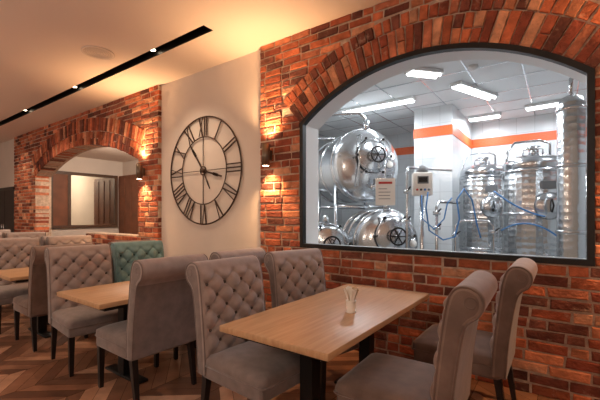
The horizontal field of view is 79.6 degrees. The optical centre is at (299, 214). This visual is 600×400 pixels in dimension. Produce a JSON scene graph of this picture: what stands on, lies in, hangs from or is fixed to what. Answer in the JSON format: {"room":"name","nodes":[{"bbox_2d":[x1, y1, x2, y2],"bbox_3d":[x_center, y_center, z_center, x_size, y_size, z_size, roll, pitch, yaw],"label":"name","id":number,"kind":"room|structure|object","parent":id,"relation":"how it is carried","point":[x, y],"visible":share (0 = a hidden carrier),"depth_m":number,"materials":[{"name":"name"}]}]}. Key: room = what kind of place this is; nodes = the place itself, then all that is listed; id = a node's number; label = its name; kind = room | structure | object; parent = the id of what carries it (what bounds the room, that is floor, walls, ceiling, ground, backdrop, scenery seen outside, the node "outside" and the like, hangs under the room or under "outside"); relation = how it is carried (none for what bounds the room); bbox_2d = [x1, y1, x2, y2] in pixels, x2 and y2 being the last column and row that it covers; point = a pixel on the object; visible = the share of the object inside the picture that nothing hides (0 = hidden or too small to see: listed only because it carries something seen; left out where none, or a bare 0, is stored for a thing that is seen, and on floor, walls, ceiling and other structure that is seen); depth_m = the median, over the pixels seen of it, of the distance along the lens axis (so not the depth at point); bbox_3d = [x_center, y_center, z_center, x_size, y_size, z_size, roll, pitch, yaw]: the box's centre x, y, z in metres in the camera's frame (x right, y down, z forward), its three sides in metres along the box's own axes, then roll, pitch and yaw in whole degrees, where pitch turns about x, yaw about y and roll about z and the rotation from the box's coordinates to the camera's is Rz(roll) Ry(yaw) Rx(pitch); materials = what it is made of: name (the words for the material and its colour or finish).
{"room":"restaurant","nodes":[
{"label":"restaurant","id":0,"kind":"room"},
{"bbox_2d":[51,157,122,235],"bbox_3d":[-6.335,-0.200,12.055,0.200,3.200,4.700,0,0,36],"label":"wall","id":1,"kind":"structure","parent":0,"point":[76,164],"depth_m":11.46,"materials":[{"name":"paint"}]},
{"bbox_2d":[51,171,117,228],"bbox_3d":[-6.724,-0.455,11.287,0.070,1.710,2.000,0,0,36],"label":"window","id":2,"kind":"structure","parent":1,"relation":"in","point":[78,200],"depth_m":11.24,"materials":[{"name":"brown wood"}]},
{"bbox_2d":[75,147,137,161],"bbox_3d":[-4.148,-1.900,10.471,9.000,0.200,4.700,0,0,36],"label":"ceiling","id":3,"kind":"structure","parent":0,"point":[105,153],"depth_m":10.89,"materials":[{"name":"white paint"}]},
{"bbox_2d":[123,160,138,175],"bbox_3d":[-3.074,-0.200,10.249,7.200,3.200,0.200,0,0,36],"label":"wall","id":4,"kind":"structure","parent":0,"point":[129,167],"depth_m":12.02,"materials":[{"name":"paint"}]},
{"bbox_2d":[0,0,387,143],"bbox_3d":[-4.764,-2.200,3.140,16.600,0.200,7.900,0,0,36],"label":"ceiling","id":5,"kind":"structure","parent":0,"point":[42,60],"depth_m":4.38,"materials":[{"name":"beige paint"}]},
{"bbox_2d":[81,46,114,59],"bbox_3d":[-2.607,-2.093,4.653,0.386,0.014,0.386,0,0,36],"label":"ceiling speaker","id":6,"kind":"object","parent":5,"relation":"attached to","point":[96,52],"depth_m":4.64},
{"bbox_2d":[0,304,557,399],"bbox_3d":[-4.822,1.460,3.059,16.600,0.120,7.700,0,0,36],"label":"floor","id":7,"kind":"structure","parent":0,"point":[25,374],"depth_m":3.12,"materials":[{"name":"brown wood"}]},
{"bbox_2d":[0,229,10,237],"bbox_3d":[-6.360,0.859,7.515,0.752,1.083,0.578,0,0,44],"label":"dining chair","id":8,"kind":"object","parent":7,"relation":"on","point":[6,230],"visible":0.16,"depth_m":7.79,"materials":[{"name":"beige fabric"}]},
{"bbox_2d":[0,237,30,305],"bbox_3d":[-4.306,0.859,5.164,0.752,1.083,0.578,0,0,37],"label":"dining chair","id":9,"kind":"object","parent":7,"relation":"on","point":[16,237],"visible":0.05,"depth_m":5.07,"materials":[{"name":"beige fabric"}]},
{"bbox_2d":[2,231,38,237],"bbox_3d":[-5.422,0.859,6.880,0.752,1.083,0.578,0,0,35],"label":"dining chair","id":10,"kind":"object","parent":7,"relation":"on","point":[3,234],"visible":0.09,"depth_m":6.50,"materials":[{"name":"brown fabric"}]},
{"bbox_2d":[0,238,49,333],"bbox_3d":[-3.625,0.859,4.633,0.752,1.083,0.578,0,0,41],"label":"dining chair","id":11,"kind":"object","parent":7,"relation":"on","point":[14,253],"visible":0.66,"depth_m":4.70,"materials":[{"name":"beige fabric"}]},
{"bbox_2d":[0,267,50,338],"bbox_3d":[-2.838,1.025,4.598,0.750,0.750,1.600,0,0,36],"label":"dining table","id":12,"kind":"object","parent":7,"relation":"on","point":[17,275],"visible":0.25,"depth_m":4.14,"materials":[{"name":"brown wood"}]},
{"bbox_2d":[6,232,45,239],"bbox_3d":[-4.799,0.859,6.381,0.578,1.083,0.752,0,0,-45],"label":"dining chair","id":13,"kind":"object","parent":7,"relation":"on","point":[21,234],"visible":0.25,"depth_m":6.55,"materials":[{"name":"beige fabric"}]},
{"bbox_2d":[12,243,93,351],"bbox_3d":[-2.764,0.859,4.036,0.752,1.083,0.578,0,0,37],"label":"dining chair","id":14,"kind":"object","parent":7,"relation":"on","point":[34,304],"visible":0.34,"depth_m":3.71,"materials":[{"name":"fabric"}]},
{"bbox_2d":[40,235,80,245],"bbox_3d":[-3.884,0.859,5.746,0.752,1.083,0.578,0,0,38],"label":"dining chair","id":15,"kind":"object","parent":7,"relation":"on","point":[43,238],"visible":0.12,"depth_m":5.35,"materials":[{"name":"beige fabric"}]},
{"bbox_2d":[46,235,91,245],"bbox_3d":[-3.271,0.859,5.247,0.752,1.083,0.578,0,0,43],"label":"dining chair","id":16,"kind":"object","parent":7,"relation":"on","point":[56,240],"visible":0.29,"depth_m":5.38,"materials":[{"name":"beige fabric"}]},
{"bbox_2d":[44,244,117,376],"bbox_3d":[-2.067,0.859,3.529,0.752,1.083,0.578,0,0,42],"label":"dining chair","id":17,"kind":"object","parent":7,"relation":"on","point":[67,267],"visible":0.85,"depth_m":3.49,"materials":[{"name":"beige fabric"}]},
{"bbox_2d":[57,281,196,383],"bbox_3d":[-1.291,1.025,3.478,0.750,0.750,1.600,0,0,36],"label":"dining table","id":18,"kind":"object","parent":7,"relation":"on","point":[106,297],"visible":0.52,"depth_m":3.02,"materials":[{"name":"brown wood"}]},
{"bbox_2d":[108,239,153,282],"bbox_3d":[-2.324,0.859,4.645,0.752,1.083,0.578,0,0,34],"label":"dining chair","id":19,"kind":"object","parent":7,"relation":"on","point":[109,243],"visible":0.05,"depth_m":4.33,"materials":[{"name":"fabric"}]},
{"bbox_2d":[110,240,163,282],"bbox_3d":[-1.735,0.859,4.134,0.752,1.083,0.578,0,0,42],"label":"dining chair","id":20,"kind":"object","parent":7,"relation":"on","point":[124,254],"visible":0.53,"depth_m":4.17,"materials":[{"name":"teal fabric"}]},
{"bbox_2d":[95,254,208,399],"bbox_3d":[-1.210,0.859,2.927,0.752,1.083,0.578,0,0,37],"label":"dining chair","id":21,"kind":"object","parent":7,"relation":"on","point":[160,315],"visible":0.89,"depth_m":2.70,"materials":[{"name":"beige fabric"}]},
{"bbox_2d":[173,247,265,359],"bbox_3d":[-0.797,0.859,3.497,0.752,1.083,0.578,0,0,37],"label":"dining chair","id":22,"kind":"object","parent":7,"relation":"on","point":[260,252],"visible":0.19,"depth_m":3.30,"materials":[{"name":"beige fabric"}]},
{"bbox_2d":[185,255,320,399],"bbox_3d":[-0.316,0.859,2.444,0.752,1.083,0.578,0,0,40],"label":"dining chair","id":23,"kind":"object","parent":7,"relation":"on","point":[225,290],"visible":0.89,"depth_m":2.37,"materials":[{"name":"beige fabric"}]},
{"bbox_2d":[264,248,358,399],"bbox_3d":[0.139,0.859,3.053,0.578,1.083,0.752,0,0,-40],"label":"dining chair","id":24,"kind":"object","parent":7,"relation":"on","point":[294,275],"visible":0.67,"depth_m":3.13,"materials":[{"name":"beige fabric"}]},
{"bbox_2d":[220,284,428,399],"bbox_3d":[0.297,1.025,2.550,0.750,0.750,1.600,0,0,36],"label":"dining table","id":25,"kind":"object","parent":7,"relation":"on","point":[318,327],"visible":0.81,"depth_m":2.21,"materials":[{"name":"brown wood"}]},
{"bbox_2d":[343,286,358,313],"bbox_3d":[0.341,0.565,2.407,0.100,0.170,0.106,0,0,36],"label":"napkin holder","id":26,"kind":"object","parent":25,"relation":"on","point":[350,292],"visible":1,"depth_m":2.38,"materials":[{"name":"white paper"}]},
{"bbox_2d":[334,270,497,399],"bbox_3d":[0.647,0.859,2.003,0.752,1.083,0.578,0,0,34],"label":"dining chair","id":27,"kind":"object","parent":7,"relation":"on","point":[380,376],"visible":1,"depth_m":1.81,"materials":[{"name":"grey fabric"}]},
{"bbox_2d":[411,258,537,399],"bbox_3d":[1.275,0.859,2.632,0.752,1.083,0.578,0,0,36],"label":"dining chair","id":28,"kind":"object","parent":7,"relation":"on","point":[493,354],"visible":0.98,"depth_m":2.31,"materials":[{"name":"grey fabric"}]},
{"bbox_2d":[0,0,599,399],"bbox_3d":[-2.554,-0.349,6.189,16.605,3.509,0.368,0,0,36],"label":"wall","id":29,"kind":"structure","parent":0,"point":[264,95],"depth_m":4.17,"materials":[{"name":"brick"}]},
{"bbox_2d":[0,186,14,231],"bbox_3d":[-8.483,0.310,10.307,1.670,2.180,0.070,0,0,36],"label":"door","id":30,"kind":"structure","parent":29,"relation":"in","point":[7,200],"depth_m":10.16,"materials":[{"name":"black wood"}]},
{"bbox_2d":[136,163,144,178],"bbox_3d":[-2.635,-0.720,5.944,0.100,0.262,0.140,0,0,36],"label":"wall sconce","id":31,"kind":"object","parent":29,"relation":"attached to","point":[140,171],"visible":1,"depth_m":5.89,"materials":[{"name":"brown metal"}]},
{"bbox_2d":[170,116,241,224],"bbox_3d":[-1.398,-0.640,5.197,1.570,1.570,0.040,0,0,36],"label":"wall clock","id":32,"kind":"object","parent":29,"relation":"attached to","point":[202,170],"visible":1,"depth_m":5.20,"materials":[{"name":"brown metal"}]},
{"bbox_2d":[261,143,271,165],"bbox_3d":[-0.399,-0.720,4.326,0.100,0.262,0.140,0,0,36],"label":"wall sconce","id":33,"kind":"object","parent":29,"relation":"attached to","point":[266,153],"visible":1,"depth_m":4.27,"materials":[{"name":"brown metal"}]},
{"bbox_2d":[300,42,594,266],"bbox_3d":[1.163,-0.580,3.500,2.620,1.900,0.365,0,0,36],"label":"window","id":34,"kind":"structure","parent":29,"relation":"in","point":[312,122],"depth_m":3.33,"materials":[{"name":"black metal"}]},
{"bbox_2d":[318,134,341,227],"bbox_3d":[-0.318,-0.250,7.576,0.200,3.300,4.500,0,0,36],"label":"wall","id":35,"kind":"structure","parent":0,"point":[324,212],"depth_m":8.77,"materials":[{"name":"tile"}]},
{"bbox_2d":[413,104,471,250],"bbox_3d":[2.829,-0.250,7.020,0.670,3.300,1.710,0,0,36],"label":"wall pillar","id":36,"kind":"structure","parent":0,"point":[442,135],"depth_m":6.34,"materials":[{"name":"tile"}]},
{"bbox_2d":[342,113,556,227],"bbox_3d":[3.770,-0.250,7.511,6.500,3.300,0.210,0,0,36],"label":"wall","id":37,"kind":"structure","parent":0,"point":[496,137],"depth_m":7.29,"materials":[{"name":"tile"}]},
{"bbox_2d":[318,60,585,138],"bbox_3d":[2.395,-1.972,5.611,6.500,0.156,4.500,0,0,36],"label":"ceiling","id":38,"kind":"structure","parent":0,"point":[517,85],"depth_m":5.68,"materials":[{"name":"white tile"}]},
{"bbox_2d":[341,95,415,112],"bbox_3d":[1.310,-1.857,6.150,1.290,0.073,0.180,0,0,36],"label":"fluorescent light fixture","id":39,"kind":"object","parent":38,"relation":"attached to","point":[409,99],"visible":0.8,"depth_m":6.04,"materials":[{"name":"white paint"}]},
{"bbox_2d":[405,67,443,78],"bbox_3d":[1.625,-1.857,4.718,0.461,0.073,0.180,0,0,-13],"label":"fluorescent light fixture","id":40,"kind":"object","parent":38,"relation":"attached to","point":[423,72],"visible":0.95,"depth_m":4.67,"materials":[{"name":"white paint"}]},
{"bbox_2d":[468,64,477,71],"bbox_3d":[2.203,-1.864,4.578,0.120,0.060,0.120,0,0,36],"label":"smoke detector","id":41,"kind":"object","parent":38,"relation":"attached to","point":[473,67],"visible":1,"depth_m":4.54,"materials":[{"name":"white paint"}]},
{"bbox_2d":[449,81,497,99],"bbox_3d":[2.631,-1.857,5.416,1.003,0.073,0.180,0,0,-34],"label":"fluorescent light fixture","id":42,"kind":"object","parent":38,"relation":"attached to","point":[462,86],"visible":1,"depth_m":5.33,"materials":[{"name":"white paint"}]},
{"bbox_2d":[468,112,500,121],"bbox_3d":[3.505,-1.857,6.845,0.550,0.073,0.180,0,0,36],"label":"fluorescent light fixture","id":43,"kind":"object","parent":38,"relation":"attached to","point":[497,114],"visible":1,"depth_m":6.79,"materials":[{"name":"white paint"}]},
{"bbox_2d":[524,99,559,110],"bbox_3d":[4.183,-1.857,6.077,0.652,0.073,0.180,0,0,40],"label":"fluorescent light fixture","id":44,"kind":"object","parent":38,"relation":"attached to","point":[553,103],"visible":0.65,"depth_m":6.09,"materials":[{"name":"white paint"}]},
{"bbox_3d":[2.454,1.460,5.692,6.900,0.120,4.700,0,0,36],"label":"floor","id":45,"kind":"structure","parent":0,"visible":0},
{"bbox_2d":[318,216,350,244],"bbox_3d":[0.355,0.705,5.817,0.872,1.390,1.314,0,0,-10],"label":"tank","id":46,"kind":"object","parent":45,"relation":"on","point":[328,233],"visible":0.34,"depth_m":5.32,"materials":[{"name":"silver metal"}]},
{"bbox_2d":[318,121,397,225],"bbox_3d":[0.960,-0.070,6.363,1.247,2.940,1.715,0,0,-18],"label":"tank","id":47,"kind":"object","parent":45,"relation":"on","point":[349,165],"visible":0.83,"depth_m":5.79,"materials":[{"name":"silver metal"}]},
{"bbox_2d":[342,205,417,248],"bbox_3d":[1.257,0.600,5.679,1.033,1.600,1.364,0,0,-10],"label":"tank","id":48,"kind":"object","parent":45,"relation":"on","point":[385,227],"visible":0.56,"depth_m":5.25,"materials":[{"name":"silver metal"}]},
{"bbox_2d":[318,112,499,252],"bbox_3d":[1.128,-0.152,5.397,3.070,3.104,1.234,0,0,6],"label":"process pipework","id":49,"kind":"object","parent":45,"relation":"on","point":[407,190],"visible":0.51,"depth_m":4.96,"materials":[{"name":"silver metal"}]},
{"bbox_2d":[375,160,394,204],"bbox_3d":[1.155,-0.440,4.875,0.260,0.620,0.027,0,0,8],"label":"notice board","id":50,"kind":"object","parent":49,"relation":"attached to","point":[385,187],"visible":1,"depth_m":4.87,"materials":[{"name":"white paper"}]},
{"bbox_2d":[421,188,556,240],"bbox_3d":[2.372,-0.015,4.624,1.584,0.689,0.456,0,0,14],"label":"hose","id":51,"kind":"object","parent":49,"relation":"attached to","point":[427,222],"visible":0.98,"depth_m":4.64,"materials":[{"name":"blue rubber"}]},
{"bbox_2d":[412,165,432,248],"bbox_3d":[1.663,0.360,4.907,0.300,2.080,0.300,0,0,11],"label":"controller","id":52,"kind":"object","parent":45,"relation":"on","point":[422,180],"visible":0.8,"depth_m":4.83,"materials":[{"name":"white plastic"}]},
{"bbox_2d":[459,152,502,253],"bbox_3d":[3.087,0.167,6.060,0.816,2.466,0.790,0,0,-40],"label":"tank","id":53,"kind":"object","parent":45,"relation":"on","point":[480,180],"visible":0.63,"depth_m":5.79,"materials":[{"name":"silver metal"}]},
{"bbox_2d":[501,139,556,256],"bbox_3d":[3.176,0.187,4.887,0.833,2.426,0.808,0,0,-39],"label":"tank","id":54,"kind":"object","parent":45,"relation":"on","point":[529,181],"visible":0.61,"depth_m":4.63,"materials":[{"name":"silver metal"}]},
{"bbox_2d":[555,78,585,257],"bbox_3d":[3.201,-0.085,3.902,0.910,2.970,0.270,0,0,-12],"label":"column","id":55,"kind":"structure","parent":45,"relation":"on","point":[570,111],"depth_m":3.74,"materials":[{"name":"silver metal"}]},
{"bbox_3d":[-4.148,1.460,10.471,9.000,0.120,4.700,0,0,36],"label":"floor","id":56,"kind":"structure","parent":0,"visible":0},
{"bbox_2d":[119,174,138,233],"bbox_3d":[-5.380,0.050,11.669,1.600,2.700,0.195,0,0,36],"label":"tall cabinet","id":57,"kind":"object","parent":56,"relation":"on","point":[128,184],"visible":0.44,"depth_m":11.68,"materials":[{"name":"brown wood"}]}
]}

